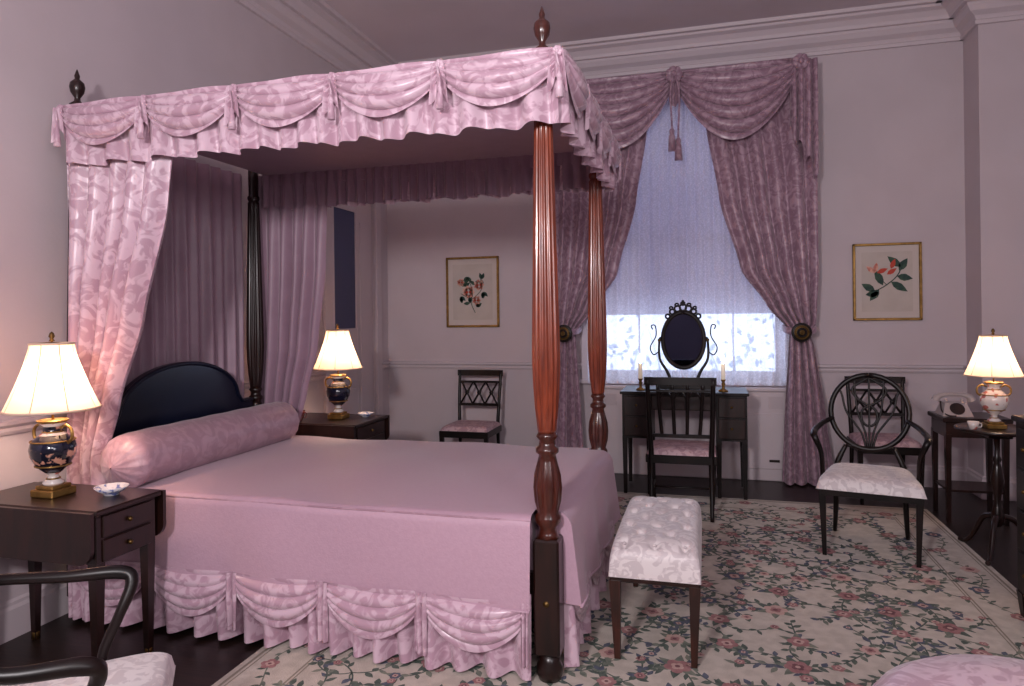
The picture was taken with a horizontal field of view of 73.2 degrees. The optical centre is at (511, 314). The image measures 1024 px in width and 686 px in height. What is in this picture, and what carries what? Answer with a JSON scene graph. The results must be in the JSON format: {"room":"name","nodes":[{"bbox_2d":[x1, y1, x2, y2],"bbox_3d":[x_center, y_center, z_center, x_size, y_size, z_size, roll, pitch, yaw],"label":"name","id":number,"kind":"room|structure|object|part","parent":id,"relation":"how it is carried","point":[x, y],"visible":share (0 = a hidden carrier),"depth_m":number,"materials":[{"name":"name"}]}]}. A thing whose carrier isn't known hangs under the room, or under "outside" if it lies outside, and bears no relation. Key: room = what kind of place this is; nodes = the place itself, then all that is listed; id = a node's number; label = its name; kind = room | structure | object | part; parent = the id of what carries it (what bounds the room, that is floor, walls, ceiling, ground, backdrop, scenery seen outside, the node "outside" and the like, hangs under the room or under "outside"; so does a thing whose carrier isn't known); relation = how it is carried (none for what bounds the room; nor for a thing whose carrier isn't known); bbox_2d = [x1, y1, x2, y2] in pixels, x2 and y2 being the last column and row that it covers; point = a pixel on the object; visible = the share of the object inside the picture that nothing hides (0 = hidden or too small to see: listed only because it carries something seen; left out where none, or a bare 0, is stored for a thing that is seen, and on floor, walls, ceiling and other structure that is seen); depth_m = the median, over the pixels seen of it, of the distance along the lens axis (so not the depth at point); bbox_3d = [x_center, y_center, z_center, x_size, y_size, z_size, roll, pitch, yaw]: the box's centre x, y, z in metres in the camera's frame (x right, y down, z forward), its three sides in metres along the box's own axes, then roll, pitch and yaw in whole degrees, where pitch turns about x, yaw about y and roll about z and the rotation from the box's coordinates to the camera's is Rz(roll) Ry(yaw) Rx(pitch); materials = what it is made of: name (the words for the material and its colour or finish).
{"room":"historic interior","nodes":[
{"label":"historic interior","id":0,"kind":"room"},
{"bbox_2d":[0,0,325,603],"bbox_3d":[-2.475,-0.450,2.480,0.150,3.760,6.650,-1,0,16],"label":"wall","id":1,"kind":"structure","parent":0,"point":[117,48],"depth_m":3.30,"materials":[{"name":"paint"}]},
{"bbox_2d":[0,583,67,644],"bbox_3d":[-2.223,1.342,2.987,0.020,0.170,7.750,-1,0,16],"label":"baseboard","id":2,"kind":"structure","parent":1,"relation":"attached to","point":[15,622],"depth_m":3.10,"materials":[{"name":"grey paint"}]},
{"bbox_2d":[0,361,389,435],"bbox_3d":[-2.226,0.495,2.985,0.035,0.065,7.750,-1,0,16],"label":"trim","id":3,"kind":"structure","parent":1,"relation":"attached to","point":[24,424],"depth_m":3.12,"materials":[{"name":"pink paint"}]},
{"bbox_2d":[234,0,397,71],"bbox_3d":[-2.151,-2.204,2.955,0.260,0.260,7.750,-1,0,16],"label":"crown molding","id":4,"kind":"structure","parent":1,"relation":"attached to","point":[315,25],"depth_m":5.39,"materials":[{"name":"grey paint"}]},
{"bbox_2d":[330,203,373,413],"bbox_3d":[-1.401,0.192,6.056,0.100,2.442,0.802,-1,0,16],"label":"door","id":5,"kind":"structure","parent":1,"relation":"in","point":[351,227],"depth_m":6.14,"materials":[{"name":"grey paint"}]},
{"bbox_2d":[323,202,382,414],"bbox_3d":[-1.368,0.122,6.046,0.050,2.590,1.070,-1,0,16],"label":"door frame","id":6,"kind":"structure","parent":1,"relation":"attached to","point":[327,296],"depth_m":6.44,"materials":[{"name":"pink paint"}]},
{"bbox_2d":[326,62,340,73],"bbox_3d":[-1.487,-1.687,6.073,0.150,1.310,0.810,-1,0,16],"label":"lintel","id":7,"kind":"object","parent":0,"point":[329,68],"depth_m":5.73,"materials":[{"name":"white paint"}]},
{"bbox_2d":[371,204,389,439],"bbox_3d":[-1.283,-0.464,6.747,0.150,3.760,0.590,-1,0,16],"label":"pier","id":8,"kind":"object","parent":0,"point":[384,266],"depth_m":6.64,"materials":[{"name":"white paint"}]},
{"bbox_2d":[0,473,1017,685],"bbox_3d":[0.719,1.441,2.270,6.370,0.100,8.250,-1,0,16],"label":"floor","id":9,"kind":"structure","parent":0,"point":[200,661],"depth_m":3.16,"materials":[{"name":"brown wood"}]},
{"bbox_2d":[0,481,165,656],"bbox_3d":[-1.843,1.083,2.839,0.698,0.680,0.374,-1,0,16],"label":"table","id":10,"kind":"object","parent":9,"relation":"on","point":[85,526],"visible":0.91,"depth_m":2.68,"materials":[{"name":"brown wood"}]},
{"bbox_2d":[0,332,101,498],"bbox_3d":[-1.898,0.406,2.852,0.354,0.675,0.354,-1,0,16],"label":"table lamp","id":11,"kind":"object","parent":10,"relation":"on","point":[52,380],"visible":1,"depth_m":2.79,"materials":[{"name":"white fabric"}]},
{"bbox_2d":[93,482,129,495],"bbox_3d":[-1.649,0.722,2.840,0.132,0.035,0.132,-1,0,16],"label":"dish","id":12,"kind":"object","parent":10,"relation":"on","point":[109,489],"visible":1,"depth_m":2.85,"materials":[{"name":"white ceramic"}]},
{"bbox_2d":[296,413,389,439],"bbox_3d":[-1.282,1.076,4.904,0.668,0.680,0.534,-1,0,16],"label":"table","id":13,"kind":"object","parent":9,"relation":"on","point":[373,427],"visible":0.33,"depth_m":4.72,"materials":[{"name":"brown wood"}]},
{"bbox_2d":[300,410,306,420],"bbox_3d":[-1.489,0.702,4.820,0.092,0.070,0.092,-1,0,-29],"label":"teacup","id":14,"kind":"object","parent":13,"relation":"on","point":[303,412],"visible":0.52,"depth_m":4.80,"materials":[{"name":"white ceramic"}]},
{"bbox_2d":[313,323,362,419],"bbox_3d":[-1.239,0.398,4.916,0.354,0.675,0.354,-1,0,16],"label":"table lamp","id":15,"kind":"object","parent":13,"relation":"on","point":[337,353],"visible":0.99,"depth_m":4.84,"materials":[{"name":"white fabric"}]},
{"bbox_2d":[357,412,373,416],"bbox_3d":[-1.054,0.718,4.969,0.120,0.028,0.120,-1,0,16],"label":"dish","id":16,"kind":"object","parent":13,"relation":"on","point":[363,414],"visible":1,"depth_m":4.95,"materials":[{"name":"white ceramic"}]},
{"bbox_2d":[439,370,502,443],"bbox_3d":[-0.344,0.951,6.033,0.436,0.906,0.500,-1,0,16],"label":"chair","id":17,"kind":"object","parent":9,"relation":"on","point":[472,429],"visible":0.9,"depth_m":6.13,"materials":[{"name":"brown wood"}]},
{"bbox_2d":[212,492,1023,685],"bbox_3d":[0.501,1.390,2.367,3.300,0.007,6.020,-1,0,16],"label":"floral rug","id":18,"kind":"object","parent":9,"relation":"on","point":[776,610],"visible":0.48,"depth_m":3.15,"materials":[{"name":"fabric"}]},
{"bbox_2d":[0,565,175,685],"bbox_3d":[-1.137,0.901,1.656,0.557,1.006,0.623,-1,0,-22],"label":"armchair","id":19,"kind":"object","parent":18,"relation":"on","point":[152,668],"visible":1,"depth_m":1.83,"materials":[{"name":"brown wood"}]},
{"bbox_2d":[51,6,621,682],"bbox_3d":[-0.757,0.115,3.551,2.514,2.570,1.614,-1,0,16],"label":"canopy bed","id":20,"kind":"object","parent":18,"relation":"on","point":[442,553],"visible":0.96,"depth_m":3.08,"materials":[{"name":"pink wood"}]},
{"bbox_3d":[-2.030,0.130,3.246,0.113,2.570,0.113,-1,0,16],"label":"head post","id":21,"kind":"part","parent":20,"relation":"part of","materials":[{"name":"brown wood"}]},
{"bbox_2d":[66,137,172,621],"bbox_3d":[-1.768,0.232,3.127,0.637,2.320,0.091,-1,0,16],"label":"curtain","id":22,"kind":"object","parent":20,"relation":"hanging from","point":[118,207],"depth_m":3.12,"materials":[{"name":"pink fabric"}]},
{"bbox_3d":[-1.844,0.687,3.876,0.047,0.852,1.200,-1,0,16],"label":"headboard","id":23,"kind":"part","parent":20,"relation":"part of","materials":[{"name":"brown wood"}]},
{"bbox_3d":[-1.678,0.126,4.508,0.113,2.570,0.113,-1,0,16],"label":"head post","id":24,"kind":"part","parent":20,"relation":"part of","materials":[{"name":"brown wood"}]},
{"bbox_2d":[258,171,326,434],"bbox_3d":[-1.450,-0.007,4.511,0.570,1.830,0.075,-1,0,16],"label":"curtain","id":25,"kind":"object","parent":20,"relation":"hanging from","point":[292,205],"depth_m":4.50,"materials":[{"name":"pink fabric"}]},
{"bbox_3d":[-0.736,0.970,3.568,2.240,0.340,1.340,-1,0,16],"label":"mattress","id":26,"kind":"part","parent":20,"relation":"part of","materials":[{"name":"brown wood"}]},
{"bbox_3d":[0.130,0.104,2.643,0.113,2.570,0.114,-1,0,16],"label":"foot post","id":27,"kind":"part","parent":20,"relation":"part of","materials":[{"name":"brown wood"}]},
{"bbox_3d":[0.482,0.100,3.904,0.113,2.570,0.114,-1,0,16],"label":"foot post","id":28,"kind":"part","parent":20,"relation":"part of","materials":[{"name":"brown wood"}]},
{"bbox_2d":[608,496,701,668],"bbox_3d":[0.672,1.142,3.118,0.360,0.480,0.820,-1,0,16],"label":"tufted bench","id":29,"kind":"object","parent":18,"relation":"on","point":[658,540],"visible":1,"depth_m":2.77,"materials":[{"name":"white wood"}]},
{"bbox_2d":[644,377,717,521],"bbox_3d":[1.187,0.896,4.826,0.480,0.961,0.501,-1,0,16],"label":"chair","id":30,"kind":"object","parent":18,"relation":"on","point":[690,452],"visible":0.98,"depth_m":4.65,"materials":[{"name":"brown wood"}]},
{"bbox_2d":[620,385,748,499],"bbox_3d":[1.355,0.979,5.424,0.950,0.790,0.470,-1,0,16],"label":"table","id":31,"kind":"object","parent":18,"relation":"on","point":[730,406],"visible":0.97,"depth_m":5.23,"materials":[{"name":"brown wood"}]},
{"bbox_2d":[636,354,644,390],"bbox_3d":[1.005,0.445,5.400,0.072,0.285,0.072,-1,0,16],"label":"candlestick","id":32,"kind":"object","parent":31,"relation":"on","point":[640,378],"visible":0.99,"depth_m":5.39,"materials":[{"name":"white wax"}]},
{"bbox_2d":[650,300,717,389],"bbox_3d":[1.354,0.231,5.452,0.520,0.704,0.191,-1,0,16],"label":"mirror","id":33,"kind":"object","parent":31,"relation":"on","point":[683,338],"visible":0.9,"depth_m":5.45,"materials":[{"name":"brown wood"}]},
{"bbox_2d":[718,355,727,391],"bbox_3d":[1.602,0.438,5.234,0.072,0.285,0.072,-1,0,16],"label":"candlestick","id":34,"kind":"object","parent":31,"relation":"on","point":[723,379],"visible":1,"depth_m":5.22,"materials":[{"name":"white wax"}]},
{"bbox_2d":[810,373,932,567],"bbox_3d":[2.101,0.862,4.055,0.623,1.006,0.557,-1,0,28],"label":"armchair","id":35,"kind":"object","parent":18,"relation":"on","point":[850,480],"visible":1,"depth_m":3.97,"materials":[{"name":"brown wood"}]},
{"bbox_2d":[872,654,1023,685],"bbox_3d":[1.221,1.135,1.553,0.756,0.482,0.756,-1,0,16],"label":"upholstered ottoman","id":36,"kind":"object","parent":18,"relation":"on","point":[956,669],"visible":1,"depth_m":1.76,"materials":[{"name":"pink fabric"}]},
{"bbox_2d":[954,422,1016,565],"bbox_3d":[2.771,0.996,3.902,0.456,0.719,0.447,-1,0,16],"label":"table","id":37,"kind":"object","parent":18,"relation":"on","point":[997,515],"visible":0.91,"depth_m":3.89,"materials":[{"name":"brown wood"}]},
{"bbox_2d":[967,421,981,429],"bbox_3d":[2.600,0.622,3.886,0.062,0.045,0.062,-1,0,-29],"label":"teacup","id":38,"kind":"object","parent":37,"relation":"on","point":[973,425],"visible":1,"depth_m":3.87,"materials":[{"name":"white ceramic"}]},
{"bbox_2d":[963,329,1023,428],"bbox_3d":[2.742,0.359,3.929,0.298,0.567,0.298,-1,0,16],"label":"table lamp","id":39,"kind":"object","parent":37,"relation":"on","point":[993,357],"visible":1,"depth_m":3.87,"materials":[{"name":"white fabric"}]},
{"bbox_2d":[1011,415,1023,616],"bbox_3d":[2.559,0.907,2.840,0.720,0.905,0.480,-1,0,16],"label":"mahogany bureau","id":40,"kind":"object","parent":18,"relation":"on","point":[1019,419],"visible":1,"depth_m":3.09,"materials":[{"name":"brown wood"}]},
{"bbox_2d":[603,384,785,481],"bbox_3d":[1.527,0.994,5.907,1.640,0.775,0.102,-1,0,16],"label":"radiator cover","id":41,"kind":"object","parent":9,"relation":"on","point":[765,405],"visible":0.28,"depth_m":5.79,"materials":[{"name":"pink paint"}]},
{"bbox_2d":[844,376,924,504],"bbox_3d":[2.772,0.923,5.163,0.436,0.886,0.500,-1,0,16],"label":"chair","id":42,"kind":"object","parent":9,"relation":"on","point":[908,445],"visible":0.59,"depth_m":5.27,"materials":[{"name":"brown wood"}]},
{"bbox_2d":[927,411,1013,525],"bbox_3d":[3.073,1.018,4.638,0.400,0.690,0.340,-1,0,16],"label":"table","id":43,"kind":"object","parent":9,"relation":"on","point":[943,425],"visible":0.66,"depth_m":4.54,"materials":[{"name":"brown wood"}]},
{"bbox_2d":[931,393,975,416],"bbox_3d":[2.973,0.598,4.636,0.266,0.149,0.215,-1,0,16],"label":"telephone","id":44,"kind":"object","parent":43,"relation":"on","point":[960,408],"depth_m":4.61,"materials":[{"name":"white plastic"}]},
{"bbox_2d":[323,0,909,61],"bbox_3d":[0.672,-2.418,2.270,6.370,0.100,8.250,-1,0,16],"label":"ceiling","id":45,"kind":"structure","parent":0,"point":[407,30],"depth_m":5.48,"materials":[{"name":"paint"}]},
{"bbox_2d":[387,41,967,466],"bbox_3d":[1.207,-0.495,6.202,4.940,3.760,0.300,-1,0,16],"label":"wall","id":46,"kind":"structure","parent":0,"point":[892,166],"depth_m":5.63,"materials":[{"name":"paint"}]},
{"bbox_2d":[446,256,499,326],"bbox_3d":[-0.371,-0.215,6.472,0.520,0.660,0.025,-1,0,16],"label":"framed botanical print","id":47,"kind":"object","parent":46,"relation":"attached to","point":[472,283],"visible":1,"depth_m":6.47,"materials":[{"name":"beige paper"}]},
{"bbox_2d":[579,319,785,386],"bbox_3d":[1.500,-0.698,6.016,1.850,2.600,0.240,-1,0,16],"label":"window","id":48,"kind":"structure","parent":46,"relation":"in","point":[584,351],"depth_m":6.17,"materials":[{"name":"grey paint"}]},
{"bbox_2d":[587,97,788,385],"bbox_3d":[1.458,-0.663,5.872,1.671,2.510,0.049,-1,0,16],"label":"sheer curtain","id":49,"kind":"object","parent":48,"relation":"hanging from","point":[679,246],"visible":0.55,"depth_m":5.87,"materials":[{"name":"fabric"}]},
{"bbox_2d":[555,53,832,485],"bbox_3d":[1.362,-0.339,5.735,2.418,3.414,0.277,-1,0,16],"label":"window curtains","id":50,"kind":"object","parent":46,"relation":"attached to","point":[760,119],"visible":0.69,"depth_m":5.59,"materials":[{"name":"pink fabric"}]},
{"bbox_2d":[389,361,1023,373],"bbox_3d":[1.676,0.447,5.740,6.070,0.065,0.345,-1,0,16],"label":"trim","id":51,"kind":"structure","parent":46,"relation":"attached to","point":[862,368],"depth_m":5.63,"materials":[{"name":"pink paint"}]},
{"bbox_2d":[398,0,1023,78],"bbox_3d":[1.613,-2.250,5.631,6.070,0.260,0.570,-1,0,16],"label":"crown molding","id":52,"kind":"structure","parent":46,"relation":"attached to","point":[912,22],"depth_m":5.62,"materials":[{"name":"grey paint"}]},
{"bbox_2d":[852,242,922,320],"bbox_3d":[3.005,-0.267,5.529,0.500,0.620,0.025,-1,0,16],"label":"framed botanical print","id":53,"kind":"object","parent":46,"relation":"attached to","point":[887,277],"visible":1,"depth_m":5.53,"materials":[{"name":"beige paper"}]},
{"bbox_2d":[833,461,1016,500],"bbox_3d":[1.688,1.294,5.747,6.070,0.170,0.330,-1,0,16],"label":"baseboard","id":54,"kind":"structure","parent":46,"relation":"attached to","point":[959,473],"depth_m":5.40,"materials":[{"name":"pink paint"}]},
{"bbox_2d":[963,20,1023,476],"bbox_3d":[4.088,-0.530,5.237,1.130,3.760,0.610,-1,0,16],"label":"wall","id":55,"kind":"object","parent":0,"point":[993,53],"depth_m":5.07,"materials":[{"name":"white paint"}]}
]}

